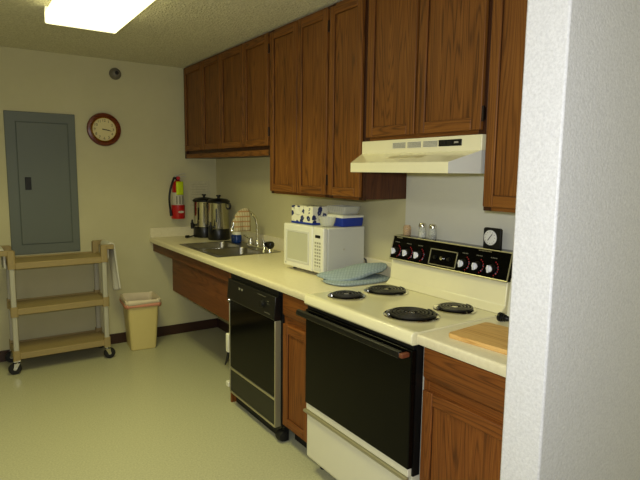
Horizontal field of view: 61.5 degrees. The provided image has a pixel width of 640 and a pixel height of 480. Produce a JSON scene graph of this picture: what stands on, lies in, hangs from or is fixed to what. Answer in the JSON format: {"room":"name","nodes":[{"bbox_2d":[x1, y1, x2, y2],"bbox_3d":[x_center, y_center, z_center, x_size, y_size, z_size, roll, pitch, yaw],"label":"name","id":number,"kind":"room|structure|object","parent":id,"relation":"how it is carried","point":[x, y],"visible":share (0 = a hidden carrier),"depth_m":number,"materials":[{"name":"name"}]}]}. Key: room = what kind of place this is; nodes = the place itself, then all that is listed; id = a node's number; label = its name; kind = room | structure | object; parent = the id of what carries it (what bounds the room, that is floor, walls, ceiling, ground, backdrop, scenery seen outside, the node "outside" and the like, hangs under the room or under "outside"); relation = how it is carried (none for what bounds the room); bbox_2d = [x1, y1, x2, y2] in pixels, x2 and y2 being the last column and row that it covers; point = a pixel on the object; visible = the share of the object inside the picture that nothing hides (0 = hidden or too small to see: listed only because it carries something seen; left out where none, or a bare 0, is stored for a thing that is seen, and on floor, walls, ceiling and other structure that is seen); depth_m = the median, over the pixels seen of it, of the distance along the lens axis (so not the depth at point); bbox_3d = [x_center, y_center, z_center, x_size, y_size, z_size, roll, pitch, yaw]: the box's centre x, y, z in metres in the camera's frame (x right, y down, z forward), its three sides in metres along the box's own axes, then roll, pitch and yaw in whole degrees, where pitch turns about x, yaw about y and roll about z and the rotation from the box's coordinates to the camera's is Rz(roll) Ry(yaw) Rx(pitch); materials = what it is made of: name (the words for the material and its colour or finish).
{"room":"kitchen","nodes":[
{"label":"kitchen","id":0,"kind":"room"},
{"bbox_2d":[0,46,217,350],"bbox_3d":[-2.503,-0.246,4.151,3.800,2.415,0.100,-4,9,-34],"label":"wall","id":1,"kind":"structure","parent":0,"point":[124,185],"depth_m":4.56,"materials":[{"name":"beige paint"}]},
{"bbox_2d":[3,110,79,254],"bbox_3d":[-2.189,-0.445,4.263,0.498,1.108,0.023,-4,9,-34],"label":"electrical panel","id":2,"kind":"object","parent":1,"relation":"attached to","point":[40,148],"visible":0.94,"depth_m":4.25,"materials":[{"name":"grey metal"}]},
{"bbox_2d":[87,113,120,145],"bbox_3d":[-1.789,-0.917,4.462,0.272,0.272,0.036,-4,9,-34],"label":"wall clock","id":3,"kind":"object","parent":1,"relation":"attached to","point":[103,129],"visible":1,"depth_m":4.46,"materials":[{"name":"brown wood"}]},
{"bbox_2d":[0,318,217,361],"bbox_3d":[-2.485,0.914,4.249,3.600,0.088,0.018,-4,9,-34],"label":"baseboard","id":4,"kind":"structure","parent":1,"relation":"attached to","point":[116,338],"depth_m":5.00,"materials":[{"name":"brown plastic"}]},
{"bbox_2d":[109,68,120,79],"bbox_3d":[-1.693,-1.380,4.458,0.096,0.096,0.050,-4,9,-34],"label":"sensor","id":5,"kind":"object","parent":1,"relation":"attached to","point":[114,73],"visible":1,"depth_m":4.45,"materials":[{"name":"grey plastic"}]},
{"bbox_2d":[150,226,193,237],"bbox_3d":[-1.254,-0.081,4.950,0.618,0.088,0.019,-4,9,-34],"label":"backsplash","id":6,"kind":"structure","parent":1,"relation":"attached to","point":[183,230],"depth_m":4.87,"materials":[{"name":"beige laminate"}]},
{"bbox_2d":[168,173,185,218],"bbox_3d":[-1.275,-0.396,4.814,0.126,0.408,0.143,1,7,5],"label":"fire extinguisher","id":7,"kind":"object","parent":1,"relation":"attached to","point":[177,209],"visible":1,"depth_m":4.78,"materials":[{"name":"red metal"}]},
{"bbox_2d":[190,181,209,212],"bbox_3d":[-1.116,-0.403,5.011,0.200,0.292,0.004,-4,9,-34],"label":"paper notice","id":8,"kind":"object","parent":1,"relation":"attached to","point":[197,188],"visible":0.71,"depth_m":4.99,"materials":[{"name":"white paper"}]},
{"bbox_2d":[191,184,204,202],"bbox_3d":[-1.118,-0.422,5.005,0.158,0.197,0.001,-4,9,-34],"label":"print","id":9,"kind":"object","parent":8,"relation":"attached to","point":[197,190],"depth_m":4.99},
{"bbox_2d":[0,327,335,479],"bbox_3d":[-0.533,1.395,1.393,3.800,0.100,7.200,-4,9,-34],"label":"floor","id":10,"kind":"structure","parent":0,"point":[166,411],"depth_m":3.26,"materials":[{"name":"tile"}]},
{"bbox_2d":[0,240,114,374],"bbox_3d":[-2.059,0.499,4.238,0.792,0.925,0.358,-4,9,-34],"label":"utility cart","id":11,"kind":"object","parent":10,"relation":"on","point":[29,348],"visible":0.97,"depth_m":4.20,"materials":[{"name":"beige plastic"}]},
{"bbox_2d":[0,246,5,268],"bbox_3d":[-2.386,0.227,3.969,0.115,0.349,0.236,-4,9,-34],"label":"hand towel","id":12,"kind":"object","parent":11,"relation":"hanging from","point":[3,260],"visible":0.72,"depth_m":3.89,"materials":[{"name":"white fabric"}]},
{"bbox_2d":[5,251,102,269],"bbox_3d":[-2.054,0.154,4.194,0.672,0.048,0.342,-4,9,-34],"label":"shelf","id":13,"kind":"object","parent":11,"relation":"attached to","point":[76,258],"depth_m":4.12,"materials":[{"name":"beige plastic"}]},
{"bbox_2d":[8,291,102,314],"bbox_3d":[-2.059,0.491,4.237,0.672,0.048,0.342,-4,9,-34],"label":"shelf","id":14,"kind":"object","parent":11,"relation":"attached to","point":[93,298],"depth_m":4.17,"materials":[{"name":"beige plastic"}]},
{"bbox_2d":[11,330,104,358],"bbox_3d":[-2.063,0.823,4.279,0.672,0.048,0.342,-4,9,-34],"label":"shelf","id":15,"kind":"object","parent":11,"relation":"attached to","point":[29,348],"depth_m":4.23,"materials":[{"name":"beige plastic"}]},
{"bbox_2d":[100,239,120,289],"bbox_3d":[-1.716,0.209,4.423,0.115,0.408,0.236,-4,9,-34],"label":"hand towel","id":16,"kind":"object","parent":11,"relation":"hanging from","point":[112,257],"visible":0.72,"depth_m":4.39,"materials":[{"name":"white fabric"}]},
{"bbox_2d":[119,291,160,350],"bbox_3d":[-1.547,0.696,4.644,0.298,0.445,0.328,-3,8,-29],"label":"waste bin","id":17,"kind":"object","parent":10,"relation":"on","point":[140,309],"visible":1,"depth_m":4.54,"materials":[{"name":"beige plastic"}]},
{"bbox_2d":[229,272,235,401],"bbox_3d":[-0.332,0.621,3.667,0.603,0.869,0.018,-4,9,-34],"label":"end panel","id":18,"kind":"object","parent":10,"relation":"on","point":[233,397],"visible":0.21,"depth_m":3.55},
{"bbox_2d":[225,333,228,364],"bbox_3d":[-0.604,0.718,3.533,0.038,0.217,0.043,-4,9,-34],"label":"hook","id":19,"kind":"object","parent":18,"relation":"attached to","point":[227,334],"visible":0.63,"depth_m":3.52,"materials":[{"name":"white plastic"}]},
{"bbox_2d":[227,273,288,440],"bbox_3d":[-0.167,0.660,3.375,0.640,0.868,0.642,-4,9,-34],"label":"dishwasher","id":20,"kind":"object","parent":10,"relation":"on","point":[256,316],"visible":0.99,"depth_m":3.15,"materials":[{"name":"black metal"}]},
{"bbox_2d":[283,293,307,447],"bbox_3d":[0.123,0.707,3.019,0.616,0.871,0.291,-4,9,-34],"label":"base cabinet","id":21,"kind":"object","parent":10,"relation":"on","point":[294,327],"visible":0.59,"depth_m":2.86,"materials":[{"name":"brown wood"}]},
{"bbox_2d":[149,236,387,300],"bbox_3d":[-0.527,0.126,3.901,0.640,0.042,2.601,-4,9,-34],"label":"countertop","id":22,"kind":"structure","parent":21,"relation":"on","point":[269,270],"depth_m":3.34,"materials":[{"name":"beige laminate"}]},
{"bbox_2d":[153,243,228,321],"bbox_3d":[-0.807,0.272,4.312,0.552,0.354,1.642,-4,9,-34],"label":"apron","id":23,"kind":"object","parent":22,"relation":"attached to","point":[206,285],"visible":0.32,"depth_m":3.96,"materials":[{"name":"brown wood"}]},
{"bbox_2d":[185,194,212,237],"bbox_3d":[-1.089,-0.224,4.889,0.273,0.390,0.203,-1,7,-13],"label":"urn","id":24,"kind":"object","parent":22,"relation":"on","point":[200,225],"visible":0.76,"depth_m":4.82,"materials":[{"name":"silver metal"}]},
{"bbox_2d":[206,195,230,240],"bbox_3d":[-0.887,-0.199,4.706,0.199,0.392,0.213,-2,8,-20],"label":"urn","id":25,"kind":"object","parent":22,"relation":"on","point":[218,208],"visible":1,"depth_m":4.64,"materials":[{"name":"silver metal"}]},
{"bbox_2d":[179,241,280,256],"bbox_3d":[-0.720,0.147,4.224,0.522,0.176,0.785,-4,9,-34],"label":"sink","id":26,"kind":"object","parent":22,"relation":"in","point":[218,248],"visible":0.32,"depth_m":4.23,"materials":[{"name":"silver metal"}]},
{"bbox_2d":[231,229,241,242],"bbox_3d":[-0.701,-0.055,4.516,0.068,0.151,0.098,-4,9,-34],"label":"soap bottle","id":27,"kind":"object","parent":26,"relation":"on","point":[236,237],"visible":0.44,"depth_m":4.48,"materials":[{"name":"blue plastic"}]},
{"bbox_2d":[264,241,273,251],"bbox_3d":[-0.380,0.049,4.010,0.087,0.080,0.068,-4,9,-34],"label":"sprayer","id":28,"kind":"object","parent":26,"relation":"on","point":[270,245],"visible":1,"depth_m":3.99,"materials":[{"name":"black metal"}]},
{"bbox_2d":[230,210,267,248],"bbox_3d":[-0.520,-0.091,4.228,0.281,0.300,0.294,3,8,16],"label":"faucet","id":29,"kind":"object","parent":22,"relation":"on","point":[256,244],"visible":0.94,"depth_m":4.25,"materials":[{"name":"silver metal"}]},
{"bbox_2d":[231,208,250,231],"bbox_3d":[-0.614,-0.158,4.171,0.138,0.176,0.069,-4,9,-34],"label":"dish towel","id":30,"kind":"object","parent":29,"relation":"hanging from","point":[241,221],"visible":0.97,"depth_m":4.16,"materials":[{"name":"fabric"}]},
{"bbox_2d":[284,222,366,272],"bbox_3d":[0.034,0.046,3.281,0.330,0.286,0.439,-5,9,-37],"label":"microwave","id":31,"kind":"object","parent":22,"relation":"on","point":[324,247],"visible":0.94,"depth_m":3.15,"materials":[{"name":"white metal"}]},
{"bbox_2d":[291,205,327,224],"bbox_3d":[-0.065,-0.157,3.307,0.122,0.109,0.212,-5,9,-39],"label":"tissue box","id":32,"kind":"object","parent":31,"relation":"on","point":[302,214],"visible":0.99,"depth_m":3.24,"materials":[{"name":"white cardboard"}]},
{"bbox_2d":[327,213,363,226],"bbox_3d":[0.151,-0.121,3.212,0.174,0.066,0.154,-5,9,-37],"label":"storage box","id":33,"kind":"object","parent":31,"relation":"on","point":[339,219],"visible":1,"depth_m":3.16,"materials":[{"name":"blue plastic"}]},
{"bbox_2d":[317,262,389,285],"bbox_3d":[0.200,0.181,2.993,0.398,0.092,0.237,-4,9,-34],"label":"oven mitt","id":34,"kind":"object","parent":22,"relation":"on","point":[362,273],"visible":0.99,"depth_m":2.94,"materials":[{"name":"blue fabric"}]},
{"bbox_2d":[296,234,512,479],"bbox_3d":[0.375,0.615,2.533,0.674,1.184,0.778,-4,9,-34],"label":"range","id":35,"kind":"object","parent":10,"relation":"on","point":[364,378],"visible":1,"depth_m":2.38,"materials":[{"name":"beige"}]},
{"bbox_2d":[304,284,506,345],"bbox_3d":[0.395,0.307,2.504,0.634,0.067,0.755,-4,9,-34],"label":"cooktop","id":36,"kind":"object","parent":35,"relation":"in","point":[395,314],"depth_m":2.38,"materials":[{"name":"white metal"}]},
{"bbox_2d":[419,223,425,236],"bbox_3d":[0.529,-0.051,2.779,0.044,0.078,0.042,-4,9,-34],"label":"shaker","id":37,"kind":"object","parent":35,"relation":"on","point":[421,234],"visible":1,"depth_m":2.77,"materials":[{"name":"clear glass"}]},
{"bbox_2d":[429,224,436,237],"bbox_3d":[0.569,-0.043,2.719,0.044,0.078,0.042,-4,9,-34],"label":"shaker","id":38,"kind":"object","parent":35,"relation":"on","point":[432,226],"visible":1,"depth_m":2.71,"materials":[{"name":"clear glass"}]},
{"bbox_2d":[483,227,502,249],"bbox_3d":[0.780,-0.009,2.417,0.045,0.092,0.092,-4,9,-34],"label":"timer","id":39,"kind":"object","parent":35,"relation":"on","point":[492,238],"visible":1,"depth_m":2.40,"materials":[{"name":"black plastic"}]},
{"bbox_2d":[420,347,505,479],"bbox_3d":[0.763,0.834,2.080,0.616,0.871,0.455,-4,9,-34],"label":"base cabinet","id":40,"kind":"object","parent":10,"relation":"on","point":[463,402],"visible":0.37,"depth_m":1.91,"materials":[{"name":"brown wood"}]},
{"bbox_2d":[417,317,508,377],"bbox_3d":[0.757,0.381,2.015,0.640,0.042,0.458,-4,9,-34],"label":"countertop","id":41,"kind":"structure","parent":40,"relation":"on","point":[439,340],"depth_m":1.89,"materials":[{"name":"beige laminate"}]},
{"bbox_2d":[449,322,508,354],"bbox_3d":[0.671,0.360,1.937,0.250,0.017,0.336,-5,9,-39],"label":"cutting board","id":42,"kind":"object","parent":41,"relation":"on","point":[490,336],"visible":0.52,"depth_m":1.96,"materials":[{"name":"brown wood"}]},
{"bbox_2d":[495,312,508,321],"bbox_3d":[0.837,0.329,2.105,0.040,0.039,0.327,-6,10,-44],"label":"plug","id":43,"kind":"object","parent":41,"relation":"on","point":[501,317],"visible":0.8,"depth_m":2.19,"materials":[{"name":"black plastic"}]},
{"bbox_2d":[506,278,511,315],"bbox_3d":[0.865,0.240,2.219,0.125,0.189,0.144,-4,9,-34],"label":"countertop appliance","id":44,"kind":"object","parent":41,"relation":"on","point":[508,307],"visible":0.1,"depth_m":2.23,"materials":[{"name":"white plastic"}]},
{"bbox_2d":[0,0,342,67],"bbox_3d":[-0.502,-1.100,1.077,3.800,0.100,7.200,-4,9,-34],"label":"ceiling","id":45,"kind":"structure","parent":0,"point":[170,33],"depth_m":3.49,"materials":[{"name":"white paint"}]},
{"bbox_2d":[44,0,154,33],"bbox_3d":[-1.034,-1.202,2.606,0.385,0.092,1.250,-4,9,-34],"label":"ceiling light","id":46,"kind":"object","parent":45,"relation":"attached to","point":[108,16],"visible":1,"depth_m":2.82,"materials":[{"name":"white plastic"}]},
{"bbox_2d":[216,157,405,323],"bbox_3d":[1.016,0.036,2.264,0.100,2.415,7.000,-4,9,-34],"label":"wall","id":47,"kind":"structure","parent":0,"point":[245,182],"depth_m":4.15,"materials":[{"name":"beige paint"}]},
{"bbox_2d":[217,318,228,332],"bbox_3d":[-0.535,0.898,4.567,0.012,0.088,1.648,-4,9,-34],"label":"baseboard","id":48,"kind":"structure","parent":47,"relation":"attached to","point":[222,325],"depth_m":5.13,"materials":[{"name":"brown plastic"}]},
{"bbox_2d":[183,31,271,158],"bbox_3d":[-0.654,-1.051,4.254,0.319,0.791,1.614,-4,9,-34],"label":"upper cabinet","id":49,"kind":"object","parent":47,"relation":"attached to","point":[227,93],"visible":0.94,"depth_m":4.01,"materials":[{"name":"brown wood"}]},
{"bbox_2d":[270,5,331,197],"bbox_3d":[-0.014,-0.800,3.327,0.319,1.041,0.672,-4,9,-34],"label":"upper cabinet","id":50,"kind":"object","parent":47,"relation":"attached to","point":[300,48],"visible":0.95,"depth_m":3.20,"materials":[{"name":"brown wood"}]},
{"bbox_2d":[229,227,390,276],"bbox_3d":[-0.267,0.040,4.066,0.019,0.095,2.601,-4,9,-34],"label":"backsplash","id":51,"kind":"structure","parent":47,"relation":"attached to","point":[278,242],"depth_m":4.14,"materials":[{"name":"beige laminate"}]},
{"bbox_2d":[328,0,406,200],"bbox_3d":[0.260,-0.746,2.924,0.319,1.041,0.308,-4,9,-34],"label":"upper cabinet","id":52,"kind":"object","parent":47,"relation":"attached to","point":[348,18],"visible":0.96,"depth_m":2.84,"materials":[{"name":"brown wood"}]},
{"bbox_2d":[351,134,485,173],"bbox_3d":[0.500,-0.387,2.482,0.453,0.154,0.757,-4,9,-34],"label":"range hood","id":53,"kind":"object","parent":47,"relation":"attached to","point":[462,153],"visible":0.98,"depth_m":2.28,"materials":[{"name":"beige metal"}]},
{"bbox_2d":[392,142,404,148],"bbox_3d":[0.367,-0.441,2.506,0.004,0.027,0.084,-4,9,-34],"label":"vent","id":54,"kind":"object","parent":53,"relation":"attached to","point":[395,145],"depth_m":2.51,"materials":[{"name":"grey metal"}]},
{"bbox_2d":[407,141,420,147],"bbox_3d":[0.423,-0.429,2.424,0.004,0.027,0.084,-4,9,-34],"label":"vent","id":55,"kind":"object","parent":53,"relation":"attached to","point":[410,144],"depth_m":2.42,"materials":[{"name":"grey metal"}]},
{"bbox_2d":[411,155,425,157],"bbox_3d":[0.425,-0.360,2.319,0.040,0.015,0.060,-4,9,-34],"label":"grille","id":56,"kind":"object","parent":53,"relation":"attached to","point":[414,156],"depth_m":2.32,"materials":[{"name":"beige metal"}]},
{"bbox_2d":[423,140,437,146],"bbox_3d":[0.481,-0.418,2.343,0.004,0.027,0.084,-4,9,-34],"label":"vent","id":57,"kind":"object","parent":53,"relation":"attached to","point":[426,143],"depth_m":2.34,"materials":[{"name":"grey metal"}]},
{"bbox_2d":[441,141,451,144],"bbox_3d":[0.530,-0.408,2.260,0.005,0.013,0.059,-4,9,-34],"label":"switch","id":58,"kind":"object","parent":53,"relation":"attached to","point":[442,142],"depth_m":2.26,"materials":[{"name":"black plastic"}]},
{"bbox_2d":[365,0,492,140],"bbox_3d":[0.562,-0.836,2.464,0.319,0.739,0.759,-4,9,-34],"label":"upper cabinet","id":59,"kind":"object","parent":47,"relation":"attached to","point":[428,61],"visible":0.81,"depth_m":2.34,"materials":[{"name":"brown wood"}]},
{"bbox_2d":[405,173,514,249],"bbox_3d":[0.684,-0.058,2.653,0.006,0.575,0.759,-4,9,-34],"label":"backsplash","id":60,"kind":"structure","parent":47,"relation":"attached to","point":[453,202],"depth_m":2.67,"materials":[{"name":"white paint"}]},
{"bbox_2d":[483,0,527,212],"bbox_3d":[0.903,-0.618,1.980,0.319,1.041,0.457,-4,9,-34],"label":"upper cabinet","id":61,"kind":"object","parent":47,"relation":"attached to","point":[508,31],"visible":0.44,"depth_m":2.03,"materials":[{"name":"brown wood"}]},
{"bbox_2d":[500,0,639,479],"bbox_3d":[0.891,0.105,1.708,0.733,2.415,0.130,-4,9,-34],"label":"wall partition","id":62,"kind":"structure","parent":0,"point":[572,400],"depth_m":1.52,"materials":[{"name":"white paint"}]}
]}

